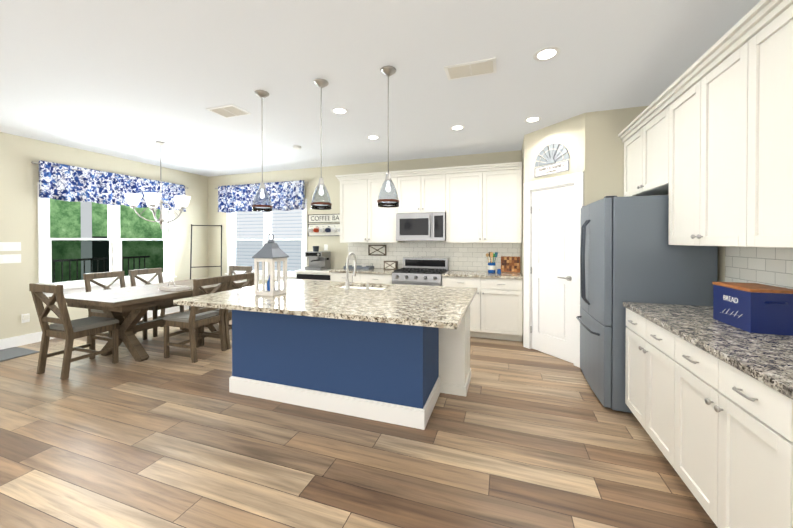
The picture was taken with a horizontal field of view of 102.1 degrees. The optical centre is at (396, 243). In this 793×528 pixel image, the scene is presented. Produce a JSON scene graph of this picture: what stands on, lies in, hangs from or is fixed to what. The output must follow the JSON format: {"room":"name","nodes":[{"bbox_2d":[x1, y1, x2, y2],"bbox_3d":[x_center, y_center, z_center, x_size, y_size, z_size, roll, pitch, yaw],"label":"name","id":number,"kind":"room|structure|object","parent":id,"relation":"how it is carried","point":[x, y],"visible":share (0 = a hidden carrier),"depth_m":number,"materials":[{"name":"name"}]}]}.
{"room":"kitchen","nodes":[
{"label":"kitchen","id":0,"kind":"room"},
{"bbox_2d":[0,132,207,338],"bbox_3d":[-5.412,-0.023,3.340,0.120,2.800,8.000,0,0,19],"label":"wall","id":1,"kind":"structure","parent":0,"point":[19,178],"depth_m":4.41,"materials":[{"name":"beige paint"}]},
{"bbox_2d":[0,242,20,250],"bbox_3d":[-5.055,0.044,4.194,0.009,0.108,0.180,0,0,19],"label":"switch plate","id":2,"kind":"object","parent":1,"relation":"attached to","point":[10,246],"depth_m":4.19,"materials":[{"name":"white plastic"}]},
{"bbox_2d":[0,254,20,263],"bbox_3d":[-5.055,0.203,4.195,0.009,0.114,0.180,0,0,19],"label":"switch plate","id":3,"kind":"object","parent":1,"relation":"attached to","point":[8,258],"depth_m":4.19,"materials":[{"name":"white plastic"}]},
{"bbox_2d":[21,313,29,322],"bbox_3d":[-5.002,1.012,4.325,0.030,0.115,0.075,0,0,19],"label":"electrical outlet","id":4,"kind":"object","parent":1,"relation":"attached to","point":[25,318],"visible":1,"depth_m":4.32,"materials":[{"name":"white plastic"}]},
{"bbox_2d":[0,305,188,349],"bbox_3d":[-5.348,1.310,3.328,0.016,0.135,7.760,0,0,19],"label":"baseboard","id":5,"kind":"structure","parent":1,"relation":"attached to","point":[16,341],"depth_m":4.35,"materials":[{"name":"white wood"}]},
{"bbox_2d":[37,182,176,296],"bbox_3d":[-4.688,-0.051,5.359,0.160,1.605,1.960,0,0,19],"label":"window","id":6,"kind":"structure","parent":1,"relation":"in","point":[46,252],"depth_m":5.22,"materials":[{"name":"white wood"}]},
{"bbox_2d":[31,160,188,211],"bbox_3d":[-4.587,-0.883,5.408,0.115,0.532,2.272,0,0,19],"label":"valance","id":7,"kind":"object","parent":1,"relation":"attached to","point":[62,182],"visible":0.88,"depth_m":5.02,"materials":[{"name":"blue fabric"}]},
{"bbox_2d":[0,309,717,527],"bbox_3d":[-1.718,1.437,2.103,7.920,0.100,8.000,0,0,19],"label":"floor","id":8,"kind":"structure","parent":0,"point":[519,435],"depth_m":2.10,"materials":[{"name":"brown wood"}]},
{"bbox_2d":[0,347,39,361],"bbox_3d":[-5.038,1.371,3.256,0.550,0.011,1.820,0,0,19],"label":"rug","id":9,"kind":"object","parent":8,"relation":"on","point":[11,353],"visible":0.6,"depth_m":3.99,"materials":[{"name":"grey fabric"}]},
{"bbox_2d":[29,283,118,379],"bbox_3d":[-3.501,0.897,3.507,0.460,0.962,0.552,0,0,19],"label":"chair","id":10,"kind":"object","parent":8,"relation":"on","point":[63,326],"visible":1,"depth_m":3.37,"materials":[{"name":"brown wood"}]},
{"bbox_2d":[83,271,146,343],"bbox_3d":[-3.870,0.890,4.430,0.552,0.962,0.460,0,0,19],"label":"chair","id":11,"kind":"object","parent":8,"relation":"on","point":[88,278],"visible":0.29,"depth_m":4.38,"materials":[{"name":"brown wood"}]},
{"bbox_2d":[49,278,249,361],"bbox_3d":[-3.110,1.003,4.353,1.097,0.806,1.900,0,0,19],"label":"dining table","id":12,"kind":"object","parent":8,"relation":"on","point":[137,301],"visible":0.62,"depth_m":3.79,"materials":[{"name":"brown wood"}]},
{"bbox_2d":[159,280,190,290],"bbox_3d":[-2.864,0.541,4.140,0.300,0.118,0.200,0,0,19],"label":"tray","id":13,"kind":"object","parent":12,"relation":"on","point":[174,287],"visible":1,"depth_m":4.11,"materials":[{"name":"white"}]},
{"bbox_2d":[129,268,183,336],"bbox_3d":[-3.695,0.886,4.951,0.552,0.962,0.460,0,0,19],"label":"chair","id":14,"kind":"object","parent":8,"relation":"on","point":[133,274],"visible":0.33,"depth_m":4.90,"materials":[{"name":"brown wood"}]},
{"bbox_2d":[163,275,229,362],"bbox_3d":[-2.457,0.894,3.953,0.552,0.962,0.460,0,0,19],"label":"chair","id":15,"kind":"object","parent":8,"relation":"on","point":[191,321],"visible":0.92,"depth_m":3.83,"materials":[{"name":"brown wood"}]},
{"bbox_2d":[189,224,221,310],"bbox_3d":[-3.901,0.482,6.570,0.562,1.744,0.382,0,0,-26],"label":"blanket ladder","id":16,"kind":"object","parent":8,"relation":"on","point":[191,252],"visible":0.6,"depth_m":6.58,"materials":[{"name":"black metal"}]},
{"bbox_2d":[200,272,253,349],"bbox_3d":[-2.307,0.890,4.398,0.552,0.962,0.460,0,0,19],"label":"chair","id":17,"kind":"object","parent":8,"relation":"on","point":[233,278],"visible":0.31,"depth_m":4.24,"materials":[{"name":"brown wood"}]},
{"bbox_2d":[206,266,251,326],"bbox_3d":[-2.812,0.883,5.388,0.460,0.962,0.552,0,0,19],"label":"chair","id":18,"kind":"object","parent":8,"relation":"on","point":[233,269],"visible":0.15,"depth_m":5.59,"materials":[{"name":"brown wood"}]},
{"bbox_2d":[295,269,332,280],"bbox_3d":[-1.383,0.921,5.807,0.740,0.875,0.480,0,0,19],"label":"cart","id":19,"kind":"object","parent":8,"relation":"on","point":[304,274],"visible":0.27,"depth_m":5.59,"materials":[{"name":"white"}]},
{"bbox_2d":[305,246,330,270],"bbox_3d":[-1.436,0.267,5.787,0.370,0.430,0.422,0,0,19],"label":"coffee machine","id":20,"kind":"object","parent":19,"relation":"on","point":[319,260],"visible":1,"depth_m":5.77,"materials":[{"name":"silver metal"}]},
{"bbox_2d":[331,274,364,282],"bbox_3d":[-0.709,0.921,5.519,0.601,0.879,0.626,0,0,19],"label":"base cabinet","id":21,"kind":"object","parent":8,"relation":"on","point":[360,278],"depth_m":5.20,"materials":[{"name":"white wood"}]},
{"bbox_2d":[229,285,470,429],"bbox_3d":[-0.392,0.939,3.162,2.112,0.880,1.117,0,0,19],"label":"kitchen island","id":22,"kind":"object","parent":8,"relation":"on","point":[397,354],"depth_m":2.67,"materials":[{"name":"blue wood"}]},
{"bbox_2d":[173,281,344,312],"bbox_3d":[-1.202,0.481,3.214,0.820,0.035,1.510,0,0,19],"label":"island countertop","id":23,"kind":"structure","parent":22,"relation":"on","point":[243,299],"depth_m":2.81,"materials":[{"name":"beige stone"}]},
{"bbox_2d":[252,234,288,295],"bbox_3d":[-1.155,0.188,2.948,0.224,0.554,0.224,0,0,19],"label":"lantern","id":24,"kind":"object","parent":23,"relation":"on","point":[271,252],"visible":1,"depth_m":2.89,"materials":[{"name":"white wood"}]},
{"bbox_2d":[253,281,376,316],"bbox_3d":[-0.530,0.483,2.987,0.600,0.035,1.510,0,0,19],"label":"island countertop","id":25,"kind":"structure","parent":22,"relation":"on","point":[317,303],"depth_m":2.57,"materials":[{"name":"beige stone"}]},
{"bbox_2d":[325,285,476,328],"bbox_3d":[0.176,0.485,2.749,0.890,0.035,1.510,0,0,19],"label":"island countertop","id":26,"kind":"structure","parent":22,"relation":"on","point":[430,307],"depth_m":2.38,"materials":[{"name":"beige stone"}]},
{"bbox_2d":[365,274,391,283],"bbox_3d":[-0.255,0.922,5.365,0.601,0.879,0.626,0,0,19],"label":"base cabinet","id":27,"kind":"object","parent":8,"relation":"on","point":[372,278],"depth_m":5.04,"materials":[{"name":"white wood"}]},
{"bbox_2d":[329,266,393,273],"bbox_3d":[-0.494,0.464,5.435,1.101,0.035,0.641,0,0,19],"label":"countertop","id":28,"kind":"structure","parent":27,"relation":"on","point":[377,269],"depth_m":5.25,"materials":[{"name":"beige stone"}]},
{"bbox_2d":[343,260,373,269],"bbox_3d":[-0.658,0.369,5.605,0.490,0.150,0.230,0,0,19],"label":"tray","id":29,"kind":"object","parent":28,"relation":"on","point":[363,266],"visible":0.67,"depth_m":5.54,"materials":[{"name":"silver metal"}]},
{"bbox_2d":[384,261,397,269],"bbox_3d":[-0.098,0.375,5.484,0.220,0.140,0.100,0,0,19],"label":"decorative box","id":30,"kind":"object","parent":28,"relation":"on","point":[392,265],"visible":1,"depth_m":5.45,"materials":[{"name":"brown wood"}]},
{"bbox_2d":[392,257,447,285],"bbox_3d":[0.383,0.806,5.097,0.770,1.115,0.692,0,0,19],"label":"range","id":31,"kind":"object","parent":8,"relation":"on","point":[423,271],"visible":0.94,"depth_m":4.93,"materials":[{"name":"silver metal"}]},
{"bbox_2d":[442,278,484,337],"bbox_3d":[1.059,0.926,4.921,0.617,0.879,0.626,0,0,19],"label":"base cabinet","id":32,"kind":"object","parent":8,"relation":"on","point":[477,306],"depth_m":4.58,"materials":[{"name":"white wood"}]},
{"bbox_2d":[485,278,522,340],"bbox_3d":[1.530,0.927,4.763,0.616,0.879,0.626,0,0,19],"label":"base cabinet","id":33,"kind":"object","parent":8,"relation":"on","point":[503,296],"depth_m":4.46,"materials":[{"name":"white wood"}]},
{"bbox_2d":[442,270,520,277],"bbox_3d":[1.292,0.468,4.831,1.113,0.035,0.641,0,0,19],"label":"countertop","id":34,"kind":"structure","parent":33,"relation":"on","point":[450,273],"depth_m":4.65,"materials":[{"name":"beige stone"}]},
{"bbox_2d":[486,252,497,272],"bbox_3d":[1.445,0.291,4.855,0.178,0.318,0.117,0,0,19],"label":"utensil crock","id":35,"kind":"object","parent":34,"relation":"on","point":[491,267],"visible":1,"depth_m":4.82,"materials":[{"name":"blue ceramic"}]},
{"bbox_2d":[501,256,519,272],"bbox_3d":[1.761,0.327,4.952,0.282,0.243,0.073,0,0,19],"label":"cutting board","id":36,"kind":"object","parent":34,"relation":"on","point":[510,263],"visible":1,"depth_m":4.94,"materials":[{"name":"brown wood"}]},
{"bbox_2d":[625,308,665,456],"bbox_3d":[1.987,0.948,2.056,0.626,0.879,0.840,0,0,19],"label":"base cabinet","id":37,"kind":"object","parent":8,"relation":"on","point":[645,357],"depth_m":2.16,"materials":[{"name":"white wood"}]},
{"bbox_2d":[576,195,717,412],"bbox_3d":[2.165,0.494,2.958,0.815,1.772,0.900,0,0,19],"label":"fridge","id":38,"kind":"object","parent":8,"relation":"on","point":[628,253],"visible":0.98,"depth_m":2.60,"materials":[{"name":"grey metal"}]},
{"bbox_2d":[666,332,769,527],"bbox_3d":[1.747,0.953,1.345,0.626,0.879,0.900,0,0,19],"label":"base cabinet","id":39,"kind":"object","parent":8,"relation":"on","point":[718,418],"depth_m":1.44,"materials":[{"name":"white wood"}]},
{"bbox_2d":[623,302,792,399],"bbox_3d":[1.436,0.502,0.447,0.641,0.035,4.255,0,0,19],"label":"countertop","id":40,"kind":"structure","parent":39,"relation":"on","point":[767,359],"depth_m":1.55,"materials":[{"name":"grey stone"}]},
{"bbox_2d":[712,282,792,335],"bbox_3d":[2.016,0.357,1.805,0.208,0.232,0.346,0,0,19],"label":"bread box","id":41,"kind":"object","parent":40,"relation":"on","point":[757,308],"visible":1,"depth_m":1.69,"materials":[{"name":"blue metal"}]},
{"bbox_2d":[766,388,792,527],"bbox_3d":[1.497,0.959,0.607,0.626,0.879,0.900,0,0,19],"label":"base cabinet","id":42,"kind":"object","parent":8,"relation":"on","point":[779,481],"depth_m":1.12,"materials":[{"name":"white wood"}]},
{"bbox_2d":[0,0,760,176],"bbox_3d":[-1.718,-1.463,2.080,7.920,0.100,8.000,0,0,19],"label":"ceiling","id":43,"kind":"structure","parent":0,"point":[134,80],"depth_m":2.64,"materials":[{"name":"white paint"}]},
{"bbox_2d":[124,141,190,228],"bbox_3d":[-3.347,-0.814,4.584,0.776,1.234,0.754,0,0,19],"label":"chandelier","id":44,"kind":"object","parent":43,"relation":"hanging from","point":[154,201],"visible":1,"depth_m":4.49,"materials":[{"name":"silver metal"}]},
{"bbox_2d":[206,104,250,117],"bbox_3d":[-1.804,-1.417,3.450,0.360,0.012,0.260,0,0,19],"label":"ceiling vent","id":45,"kind":"object","parent":43,"relation":"in","point":[228,111],"visible":1,"depth_m":3.44,"materials":[{"name":"white metal"}]},
{"bbox_2d":[252,90,272,211],"bbox_3d":[-1.271,-0.862,3.032,0.183,1.114,0.183,0,0,19],"label":"pendant light","id":46,"kind":"object","parent":43,"relation":"hanging from","point":[262,201],"visible":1,"depth_m":2.99,"materials":[{"name":"silver metal"}]},
{"bbox_2d":[311,79,331,209],"bbox_3d":[-0.665,-0.861,2.827,0.183,1.114,0.183,0,0,19],"label":"pendant light","id":47,"kind":"object","parent":43,"relation":"hanging from","point":[321,199],"visible":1,"depth_m":2.79,"materials":[{"name":"clear glass"}]},
{"bbox_2d":[331,108,347,114],"bbox_3d":[-0.612,-1.421,3.449,0.184,0.004,0.184,0,0,19],"label":"recessed light","id":48,"kind":"object","parent":43,"relation":"in","point":[340,111],"visible":1,"depth_m":3.45,"materials":[{"name":"white plastic"}]},
{"bbox_2d":[367,135,379,139],"bbox_3d":[-0.314,-1.428,4.330,0.184,0.004,0.184,0,0,19],"label":"recessed light","id":49,"kind":"object","parent":43,"relation":"in","point":[373,137],"visible":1,"depth_m":4.33,"materials":[{"name":"white plastic"}]},
{"bbox_2d":[377,66,398,207],"bbox_3d":[-0.068,-0.859,2.625,0.183,1.114,0.183,0,0,19],"label":"pendant light","id":50,"kind":"object","parent":43,"relation":"hanging from","point":[388,196],"visible":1,"depth_m":2.58,"materials":[{"name":"clear glass"}]},
{"bbox_2d":[450,125,464,130],"bbox_3d":[0.753,-1.425,3.958,0.184,0.004,0.184,0,0,19],"label":"recessed light","id":51,"kind":"object","parent":43,"relation":"in","point":[458,127],"visible":1,"depth_m":3.94,"materials":[{"name":"white plastic"}]},
{"bbox_2d":[444,57,496,79],"bbox_3d":[0.602,-1.411,2.606,0.400,0.012,0.220,0,0,19],"label":"ceiling vent","id":52,"kind":"object","parent":43,"relation":"in","point":[471,69],"visible":1,"depth_m":2.59,"materials":[{"name":"white metal"}]},
{"bbox_2d":[524,117,540,122],"bbox_3d":[1.571,-1.423,3.693,0.184,0.004,0.184,0,0,19],"label":"recessed light","id":53,"kind":"object","parent":43,"relation":"in","point":[531,119],"visible":1,"depth_m":3.68,"materials":[{"name":"white plastic"}]},
{"bbox_2d":[533,47,559,60],"bbox_3d":[1.123,-1.413,2.398,0.184,0.004,0.184,0,0,19],"label":"recessed light","id":54,"kind":"object","parent":43,"relation":"in","point":[546,54],"visible":1,"depth_m":2.40,"materials":[{"name":"white plastic"}]},
{"bbox_2d":[208,142,619,284],"bbox_3d":[-0.457,-0.042,5.824,7.620,2.800,0.120,0,0,19],"label":"wall","id":55,"kind":"structure","parent":0,"point":[592,143],"depth_m":5.67,"materials":[{"name":"beige paint"}]},
{"bbox_2d":[215,180,307,212],"bbox_3d":[-2.768,-0.921,6.473,2.292,0.572,0.115,0,0,19],"label":"valance","id":56,"kind":"object","parent":55,"relation":"attached to","point":[287,195],"visible":0.9,"depth_m":6.39,"materials":[{"name":"blue fabric"}]},
{"bbox_2d":[225,199,306,280],"bbox_3d":[-2.653,-0.060,6.524,2.020,1.605,0.160,0,0,19],"label":"window","id":57,"kind":"structure","parent":55,"relation":"in","point":[231,241],"depth_m":6.52,"materials":[{"name":"white wood"}]},
{"bbox_2d":[307,214,339,235],"bbox_3d":[-1.332,-0.341,5.995,0.810,0.415,0.107,0,0,19],"label":"sign","id":58,"kind":"object","parent":55,"relation":"attached to","point":[323,230],"visible":0.81,"depth_m":6.04,"materials":[{"name":"white wood"}]},
{"bbox_2d":[337,174,372,241],"bbox_3d":[-0.653,-0.575,5.633,0.588,1.130,0.351,0,0,19],"label":"upper cabinet","id":59,"kind":"object","parent":55,"relation":"attached to","point":[356,190],"depth_m":5.46,"materials":[{"name":"white wood"}]},
{"bbox_2d":[368,245,385,255],"bbox_3d":[-0.342,0.124,5.697,0.340,0.190,0.016,0,0,19],"label":"frame","id":60,"kind":"object","parent":55,"relation":"attached to","point":[376,250],"visible":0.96,"depth_m":5.70,"materials":[{"name":"brown wood"}]},
{"bbox_2d":[373,174,408,241],"bbox_3d":[-0.181,-0.574,5.474,0.647,1.130,0.351,0,0,19],"label":"upper cabinet","id":61,"kind":"object","parent":55,"relation":"attached to","point":[384,219],"depth_m":5.30,"materials":[{"name":"white wood"}]},
{"bbox_2d":[401,170,424,212],"bbox_3d":[0.285,-0.812,5.315,0.457,0.652,0.351,0,0,19],"label":"upper cabinet","id":62,"kind":"object","parent":55,"relation":"attached to","point":[412,181],"depth_m":5.14,"materials":[{"name":"white wood"}]},
{"bbox_2d":[396,212,445,240],"bbox_3d":[0.427,-0.261,5.213,0.789,0.437,0.458,0,0,19],"label":"microwave","id":63,"kind":"object","parent":62,"relation":"attached to","point":[431,226],"visible":0.98,"depth_m":5.02,"materials":[{"name":"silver metal"}]},
{"bbox_2d":[425,170,444,212],"bbox_3d":[0.605,-0.811,5.207,0.458,0.652,0.351,0,0,19],"label":"upper cabinet","id":64,"kind":"object","parent":55,"relation":"attached to","point":[434,179],"depth_m":5.03,"materials":[{"name":"white wood"}]},
{"bbox_2d":[441,166,488,245],"bbox_3d":[1.082,-0.571,5.047,0.671,1.130,0.351,0,0,19],"label":"upper cabinet","id":65,"kind":"object","parent":55,"relation":"attached to","point":[480,206],"depth_m":4.87,"materials":[{"name":"white wood"}]},
{"bbox_2d":[489,162,521,245],"bbox_3d":[1.576,-0.570,4.880,0.611,1.130,0.351,0,0,19],"label":"upper cabinet","id":66,"kind":"object","parent":55,"relation":"attached to","point":[505,182],"depth_m":4.70,"materials":[{"name":"white wood"}]},
{"bbox_2d":[534,143,569,177],"bbox_3d":[1.865,-1.016,3.865,0.020,0.367,0.470,0,0,-26],"label":"family sign","id":67,"kind":"object","parent":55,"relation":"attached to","point":[555,154],"visible":1,"depth_m":3.85,"materials":[{"name":"white wood"}]},
{"bbox_2d":[523,172,583,367],"bbox_3d":[1.897,0.293,3.891,0.151,2.160,0.809,0,0,-26],"label":"door","id":68,"kind":"structure","parent":55,"relation":"in","point":[551,284],"depth_m":3.87,"materials":[{"name":"white wood"}]},
{"bbox_2d":[620,139,724,281],"bbox_3d":[1.977,-0.003,0.843,0.120,2.800,8.000,0,0,19],"label":"wall","id":69,"kind":"structure","parent":0,"point":[721,249],"depth_m":2.44,"materials":[{"name":"beige paint"}]},
{"bbox_2d":[622,100,661,196],"bbox_3d":[2.408,-0.791,2.862,0.351,0.655,0.980,0,0,19],"label":"upper cabinet","id":70,"kind":"object","parent":69,"relation":"attached to","point":[643,143],"depth_m":2.88,"materials":[{"name":"white wood"}]},
{"bbox_2d":[662,36,733,247],"bbox_3d":[2.117,-0.547,2.001,0.351,1.130,0.961,0,0,19],"label":"upper cabinet","id":71,"kind":"object","parent":69,"relation":"attached to","point":[707,138],"depth_m":2.03,"materials":[{"name":"white wood"}]},
{"bbox_2d":[734,0,792,251],"bbox_3d":[1.848,-0.541,1.205,0.351,1.130,0.960,0,0,19],"label":"upper cabinet","id":72,"kind":"object","parent":69,"relation":"attached to","point":[763,50],"depth_m":1.56,"materials":[{"name":"white wood"}]},
{"label":"outside","id":73,"kind":"structure","parent":0,"visible":0},
{"bbox_2d":[50,198,163,281],"bbox_3d":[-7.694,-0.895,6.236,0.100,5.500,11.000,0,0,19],"label":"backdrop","id":74,"kind":"structure","parent":73,"point":[65,219],"depth_m":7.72,"materials":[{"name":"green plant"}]},
{"bbox_2d":[236,209,301,270],"bbox_3d":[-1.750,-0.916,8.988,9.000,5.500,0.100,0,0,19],"label":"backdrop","id":75,"kind":"structure","parent":73,"point":[285,225],"depth_m":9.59,"materials":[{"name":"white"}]},
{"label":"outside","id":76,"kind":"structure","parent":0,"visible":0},
{"bbox_2d":[81,202,109,279],"bbox_3d":[-6.044,-0.055,7.532,0.600,3.600,2.300,0,0,19],"label":"porch","id":77,"kind":"object","parent":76,"point":[86,219],"visible":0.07,"depth_m":6.45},
{"bbox_2d":[52,256,149,282],"bbox_3d":[-6.226,1.029,5.751,0.040,1.460,3.408,0,0,19],"label":"fence","id":78,"kind":"object","parent":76,"point":[62,260],"depth_m":6.26,"materials":[{"name":"black metal"}]}
]}

